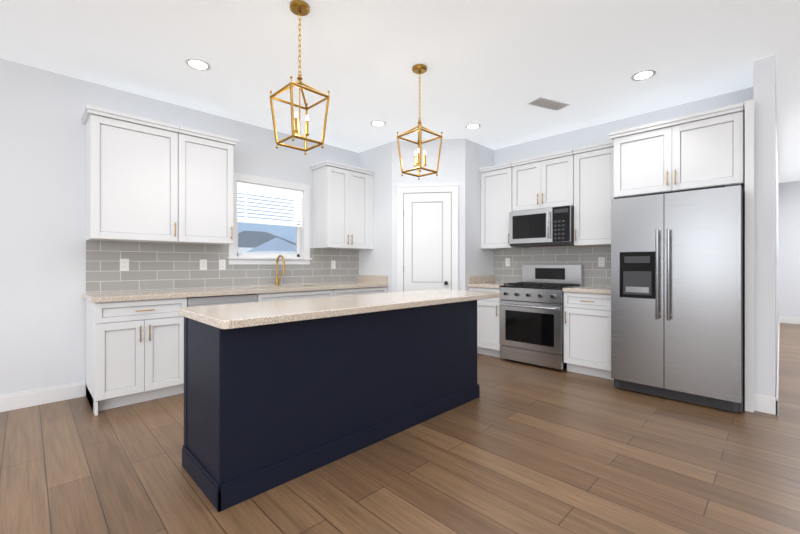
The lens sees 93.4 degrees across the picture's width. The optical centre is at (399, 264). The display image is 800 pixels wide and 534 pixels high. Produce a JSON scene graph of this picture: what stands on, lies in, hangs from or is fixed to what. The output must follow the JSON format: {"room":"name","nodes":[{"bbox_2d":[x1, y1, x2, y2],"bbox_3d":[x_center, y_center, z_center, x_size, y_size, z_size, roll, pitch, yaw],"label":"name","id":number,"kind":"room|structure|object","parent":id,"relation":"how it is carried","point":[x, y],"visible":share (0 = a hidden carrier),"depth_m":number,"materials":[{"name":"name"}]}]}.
{"room":"kitchen","nodes":[
{"label":"kitchen","id":0,"kind":"room"},
{"bbox_2d":[0,58,357,411],"bbox_3d":[-3.425,-0.232,2.842,10.620,2.810,0.166,0,0,-45],"label":"wall","id":1,"kind":"structure","parent":0,"point":[42,233],"depth_m":3.21,"materials":[{"name":"white paint"}]},
{"bbox_2d":[81,104,178,242],"bbox_3d":[-2.452,-0.758,3.446,0.677,1.093,0.376,0,0,-45],"label":"upper cabinet","id":2,"kind":"object","parent":1,"relation":"attached to","point":[131,178],"visible":1,"depth_m":3.32,"materials":[{"name":"white wood"}]},
{"bbox_2d":[174,126,237,244],"bbox_3d":[-2.016,-0.758,3.878,0.547,1.093,0.376,0,0,-45],"label":"upper cabinet","id":3,"kind":"object","parent":1,"relation":"attached to","point":[205,188],"visible":0.92,"depth_m":3.75,"materials":[{"name":"white wood"}]},
{"bbox_2d":[86,240,358,292],"bbox_3d":[-1.705,0.021,4.448,3.086,0.467,0.008,0,0,-45],"label":"backsplash","id":4,"kind":"structure","parent":1,"relation":"attached to","point":[160,266],"depth_m":3.94,"materials":[{"name":"tile"}]},
{"bbox_2d":[120,259,128,270],"bbox_3d":[-2.595,0.005,3.553,0.070,0.114,0.008,0,0,-45],"label":"electrical outlet","id":5,"kind":"object","parent":4,"relation":"attached to","point":[124,264],"visible":1,"depth_m":3.55,"materials":[{"name":"white plastic"}]},
{"bbox_2d":[200,259,206,269],"bbox_3d":[-2.106,0.005,4.039,0.070,0.114,0.008,0,0,-45],"label":"electrical outlet","id":6,"kind":"object","parent":4,"relation":"attached to","point":[203,264],"visible":1,"depth_m":4.04,"materials":[{"name":"white plastic"}]},
{"bbox_2d":[219,260,225,269],"bbox_3d":[-1.967,0.005,4.176,0.070,0.114,0.008,0,0,-45],"label":"electrical outlet","id":7,"kind":"object","parent":4,"relation":"attached to","point":[222,264],"visible":1,"depth_m":4.17,"materials":[{"name":"white plastic"}]},
{"bbox_2d":[331,261,335,268],"bbox_3d":[-0.920,0.005,5.215,0.070,0.114,0.008,0,0,-45],"label":"electrical outlet","id":8,"kind":"object","parent":4,"relation":"attached to","point":[333,264],"visible":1,"depth_m":5.21,"materials":[{"name":"white plastic"}]},
{"bbox_2d":[227,172,311,264],"bbox_3d":[-1.590,-0.517,4.627,1.060,1.040,0.175,0,0,-45],"label":"kitchen window","id":9,"kind":"structure","parent":1,"relation":"in","point":[300,193],"depth_m":4.62,"materials":[{"name":"white"}]},
{"bbox_2d":[311,160,374,249],"bbox_3d":[-0.763,-0.758,5.121,0.798,1.093,0.376,0,0,-45],"label":"upper cabinet","id":10,"kind":"object","parent":1,"relation":"attached to","point":[342,206],"visible":1,"depth_m":4.95,"materials":[{"name":"white wood"}]},
{"bbox_2d":[358,142,391,292],"bbox_3d":[-0.324,-0.232,5.320,0.100,2.810,0.716,0,0,-45],"label":"wall","id":11,"kind":"structure","parent":0,"point":[376,259],"depth_m":5.19,"materials":[{"name":"white paint"}]},
{"bbox_2d":[0,323,799,533],"bbox_3d":[2.708,1.198,1.542,17.500,0.050,10.650,0,0,-45],"label":"floor","id":12,"kind":"structure","parent":0,"point":[517,447],"depth_m":2.13,"materials":[{"name":"brown wood"}]},
{"bbox_2d":[86,298,186,415],"bbox_3d":[-2.336,0.735,3.352,0.645,0.876,0.656,0,0,-45],"label":"base cabinet","id":13,"kind":"object","parent":12,"relation":"on","point":[134,351],"visible":0.98,"depth_m":3.12,"materials":[{"name":"white wood"}]},
{"bbox_2d":[187,294,256,306],"bbox_3d":[-1.873,0.739,3.805,0.637,0.868,0.664,0,0,-45],"label":"dishwasher","id":14,"kind":"object","parent":12,"relation":"on","point":[216,300],"visible":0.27,"depth_m":3.59,"materials":[{"name":"grey"}]},
{"bbox_2d":[257,289,332,301],"bbox_3d":[-1.322,0.735,4.358,0.910,0.876,0.656,0,0,-45],"label":"base cabinet","id":15,"kind":"object","parent":12,"relation":"on","point":[263,297],"visible":0.17,"depth_m":4.11,"materials":[{"name":"white"}]},
{"bbox_2d":[83,275,388,302],"bbox_3d":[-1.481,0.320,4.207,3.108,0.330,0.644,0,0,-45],"label":"countertop","id":16,"kind":"structure","parent":15,"relation":"on","point":[364,281],"depth_m":3.73,"materials":[{"name":"stone"}]},
{"bbox_2d":[275,255,284,284],"bbox_3d":[-1.419,0.071,4.521,0.088,0.366,0.212,0,0,-45],"label":"faucet","id":17,"kind":"object","parent":16,"relation":"on","point":[277,278],"visible":1,"depth_m":4.55,"materials":[{"name":"gold metal"}]},
{"bbox_2d":[182,300,479,511],"bbox_3d":[-0.292,0.736,2.771,2.198,0.875,0.608,0,0,-45],"label":"kitchen island","id":18,"kind":"object","parent":12,"relation":"on","point":[268,407],"visible":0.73,"depth_m":2.16,"materials":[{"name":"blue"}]},
{"bbox_2d":[178,289,499,328],"bbox_3d":[-0.201,0.278,2.825,2.425,0.040,0.740,0,0,-45],"label":"island countertop","id":19,"kind":"structure","parent":18,"relation":"on","point":[233,316],"depth_m":2.30,"materials":[{"name":"stone"}]},
{"bbox_2d":[332,286,386,296],"bbox_3d":[-0.686,0.735,4.988,0.875,0.876,0.656,0,0,-45],"label":"base cabinet","id":20,"kind":"object","parent":12,"relation":"on","point":[354,291],"visible":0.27,"depth_m":4.75,"materials":[{"name":"white"}]},
{"bbox_2d":[469,287,500,357],"bbox_3d":[1.270,0.735,4.998,0.656,0.876,0.466,0,0,-45],"label":"base cabinet","id":21,"kind":"object","parent":12,"relation":"on","point":[488,327],"visible":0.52,"depth_m":4.77,"materials":[{"name":"white wood"}]},
{"bbox_2d":[467,275,503,287],"bbox_3d":[1.274,0.225,5.001,0.644,0.140,0.467,0,0,-45],"label":"countertop","id":22,"kind":"structure","parent":21,"relation":"on","point":[486,281],"depth_m":5.00,"materials":[{"name":"stone"}]},
{"bbox_2d":[499,265,582,370],"bbox_3d":[1.679,0.591,4.533,0.706,1.165,0.752,0,0,-45],"label":"range","id":23,"kind":"object","parent":12,"relation":"on","point":[531,317],"visible":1,"depth_m":4.36,"materials":[{"name":"grey metal"}]},
{"bbox_2d":[564,292,613,382],"bbox_3d":[2.154,0.735,4.107,0.656,0.876,0.507,0,0,-45],"label":"base cabinet","id":24,"kind":"object","parent":12,"relation":"on","point":[587,333],"visible":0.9,"depth_m":3.92,"materials":[{"name":"white wood"}]},
{"bbox_2d":[563,286,610,293],"bbox_3d":[2.158,0.275,4.110,0.644,0.040,0.511,0,0,-45],"label":"countertop","id":25,"kind":"structure","parent":24,"relation":"on","point":[595,289],"depth_m":3.97,"materials":[{"name":"stone"}]},
{"bbox_2d":[611,184,744,412],"bbox_3d":[2.569,0.274,3.486,0.896,1.798,0.910,0,0,-45],"label":"refrigerator","id":26,"kind":"object","parent":12,"relation":"on","point":[677,295],"visible":1,"depth_m":3.16,"materials":[{"name":"grey metal"}]},
{"bbox_2d":[745,99,753,412],"bbox_3d":[3.016,-0.066,3.236,0.672,2.478,0.055,0,0,-45],"label":"panel","id":27,"kind":"object","parent":12,"relation":"on","point":[749,255],"visible":1,"depth_m":3.00,"materials":[{"name":"white"}]},
{"bbox_2d":[0,0,799,182],"bbox_3d":[2.708,-1.677,1.542,17.500,0.080,10.650,0,0,-45],"label":"ceiling","id":28,"kind":"structure","parent":0,"point":[494,67],"depth_m":2.99,"materials":[{"name":"white paint"}]},
{"bbox_2d":[185,58,210,70],"bbox_3d":[-1.652,-1.633,3.084,0.184,0.007,0.184,0,0,-45],"label":"recessed light","id":29,"kind":"object","parent":28,"relation":"in","point":[197,64],"visible":1,"depth_m":3.08,"materials":[{"name":"white plastic"}]},
{"bbox_2d":[269,0,329,154],"bbox_3d":[-0.636,-1.185,2.394,0.279,0.902,0.279,0,0,-45],"label":"pendant lantern","id":30,"kind":"object","parent":28,"relation":"hanging from","point":[298,8],"visible":1,"depth_m":2.39,"materials":[{"name":"gold metal"}]},
{"bbox_2d":[370,120,385,125],"bbox_3d":[-0.253,-1.633,4.372,0.184,0.007,0.184,0,0,-45],"label":"recessed light","id":31,"kind":"object","parent":28,"relation":"in","point":[378,123],"visible":1,"depth_m":4.37,"materials":[{"name":"white plastic"}]},
{"bbox_2d":[397,64,442,179],"bbox_3d":[0.163,-1.185,3.140,0.279,0.902,0.279,0,0,-45],"label":"pendant lantern","id":32,"kind":"object","parent":28,"relation":"hanging from","point":[419,68],"visible":1,"depth_m":3.13,"materials":[{"name":"gold metal"}]},
{"bbox_2d":[465,123,480,128],"bbox_3d":[0.864,-1.633,4.467,0.184,0.007,0.184,0,0,-45],"label":"recessed light","id":33,"kind":"object","parent":28,"relation":"in","point":[473,126],"visible":1,"depth_m":4.46,"materials":[{"name":"white plastic"}]},
{"bbox_2d":[527,97,569,110],"bbox_3d":[1.516,-1.632,3.845,0.410,0.009,0.170,0,0,-25],"label":"ceiling vent","id":34,"kind":"object","parent":28,"relation":"in","point":[542,102],"visible":1,"depth_m":3.83,"materials":[{"name":"white metal"}]},
{"bbox_2d":[631,69,655,80],"bbox_3d":[2.104,-1.633,3.260,0.184,0.007,0.184,0,0,-45],"label":"recessed light","id":35,"kind":"object","parent":28,"relation":"in","point":[643,75],"visible":1,"depth_m":3.26,"materials":[{"name":"white plastic"}]},
{"bbox_2d":[392,139,464,291],"bbox_3d":[0.377,-0.232,5.019,0.962,2.810,0.100,0,0,7],"label":"wall","id":36,"kind":"structure","parent":0,"point":[451,169],"depth_m":4.96,"materials":[{"name":"white paint"}]},
{"bbox_2d":[397,185,457,291],"bbox_3d":[0.354,0.070,4.925,0.800,2.206,0.089,0,0,7],"label":"pantry door","id":37,"kind":"structure","parent":36,"relation":"in","point":[427,237],"depth_m":4.96,"materials":[{"name":"white wood"}]},
{"bbox_2d":[465,139,493,290],"bbox_3d":[1.061,-0.232,5.191,0.700,2.810,0.100,0,0,-45],"label":"wall","id":38,"kind":"structure","parent":0,"point":[479,261],"depth_m":5.06,"materials":[{"name":"white paint"}]},
{"bbox_2d":[494,87,752,286],"bbox_3d":[1.832,-0.232,4.997,0.120,2.810,4.210,0,0,-45],"label":"wall","id":39,"kind":"structure","parent":0,"point":[592,135],"depth_m":4.38,"materials":[{"name":"white paint"}]},
{"bbox_2d":[479,162,523,248],"bbox_3d":[1.375,-0.758,5.102,0.376,1.093,0.465,0,0,-45],"label":"upper cabinet","id":40,"kind":"object","parent":39,"relation":"attached to","point":[496,194],"visible":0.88,"depth_m":5.00,"materials":[{"name":"white wood"}]},
{"bbox_2d":[511,149,573,211],"bbox_3d":[1.811,-0.989,4.663,0.376,0.633,0.758,0,0,-45],"label":"upper cabinet","id":41,"kind":"object","parent":39,"relation":"attached to","point":[543,181],"visible":0.96,"depth_m":4.52,"materials":[{"name":"white wood"}]},
{"bbox_2d":[509,205,573,246],"bbox_3d":[1.774,-0.446,4.627,0.478,0.433,0.752,0,0,-45],"label":"microwave","id":42,"kind":"object","parent":41,"relation":"attached to","point":[551,226],"visible":0.98,"depth_m":4.46,"materials":[{"name":"grey metal"}]},
{"bbox_2d":[494,246,610,286],"bbox_3d":[1.958,-0.206,4.778,0.008,0.922,1.746,0,0,-45],"label":"backsplash","id":43,"kind":"structure","parent":39,"relation":"attached to","point":[594,274],"depth_m":4.75,"materials":[{"name":"tile"}]},
{"bbox_2d":[505,258,509,265],"bbox_3d":[1.495,-0.027,5.233,0.008,0.114,0.070,0,0,-45],"label":"electrical outlet","id":44,"kind":"object","parent":43,"relation":"attached to","point":[507,261],"visible":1,"depth_m":5.23,"materials":[{"name":"white plastic"}]},
{"bbox_2d":[598,257,604,266],"bbox_3d":[2.340,-0.027,4.381,0.008,0.114,0.070,0,0,-45],"label":"electrical outlet","id":45,"kind":"object","parent":43,"relation":"attached to","point":[601,261],"visible":1,"depth_m":4.38,"materials":[{"name":"white plastic"}]},
{"bbox_2d":[573,140,613,246],"bbox_3d":[2.238,-0.758,4.232,0.376,1.093,0.447,0,0,-45],"label":"upper cabinet","id":46,"kind":"object","parent":39,"relation":"attached to","point":[593,180],"visible":0.75,"depth_m":4.14,"materials":[{"name":"white wood"}]},
{"bbox_2d":[609,102,744,197],"bbox_3d":[2.649,-0.984,3.619,0.656,0.643,0.987,0,0,-45],"label":"upper cabinet","id":47,"kind":"object","parent":39,"relation":"attached to","point":[699,150],"visible":0.96,"depth_m":3.35,"materials":[{"name":"white wood"}]},
{"bbox_2d":[753,55,777,396],"bbox_3d":[5.233,-0.232,5.316,6.600,2.810,0.125,0,0,-45],"label":"wall","id":48,"kind":"structure","parent":0,"point":[765,228],"depth_m":3.00,"materials":[{"name":"white paint"}]},
{"bbox_2d":[754,394,777,414],"bbox_3d":[2.884,1.105,2.987,0.016,0.135,0.155,0,0,-45],"label":"baseboard","id":49,"kind":"structure","parent":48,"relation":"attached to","point":[764,404],"depth_m":2.98,"materials":[{"name":"white wood"}]},
{"bbox_2d":[776,317,779,414],"bbox_3d":[5.277,1.105,5.261,6.616,0.135,0.016,0,0,-45],"label":"baseboard","id":50,"kind":"structure","parent":48,"relation":"attached to","point":[777,380],"depth_m":3.65,"materials":[{"name":"white wood"}]},
{"bbox_2d":[778,181,799,316],"bbox_3d":[8.601,-0.232,6.692,0.120,2.810,2.665,0,0,-45],"label":"wall","id":51,"kind":"structure","parent":0,"point":[788,249],"depth_m":7.49,"materials":[{"name":"white paint"}]},
{"bbox_2d":[780,316,799,323],"bbox_3d":[8.558,1.105,6.638,0.016,0.135,2.649,0,0,-45],"label":"baseboard","id":52,"kind":"structure","parent":51,"relation":"attached to","point":[790,320],"depth_m":7.47,"materials":[{"name":"white"}]},
{"label":"outside","id":53,"kind":"structure","parent":0,"visible":0},
{"bbox_3d":[-38.388,1.353,66.772,150.000,0.240,139.840,0,0,-45],"label":"ground","id":54,"kind":"structure","parent":53,"visible":0},
{"bbox_2d":[238,231,295,253],"bbox_3d":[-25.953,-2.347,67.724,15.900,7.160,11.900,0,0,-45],"label":"house","id":55,"kind":"structure","parent":54,"relation":"on","point":[247,242],"depth_m":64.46,"materials":[{"name":"grey"}]}
]}

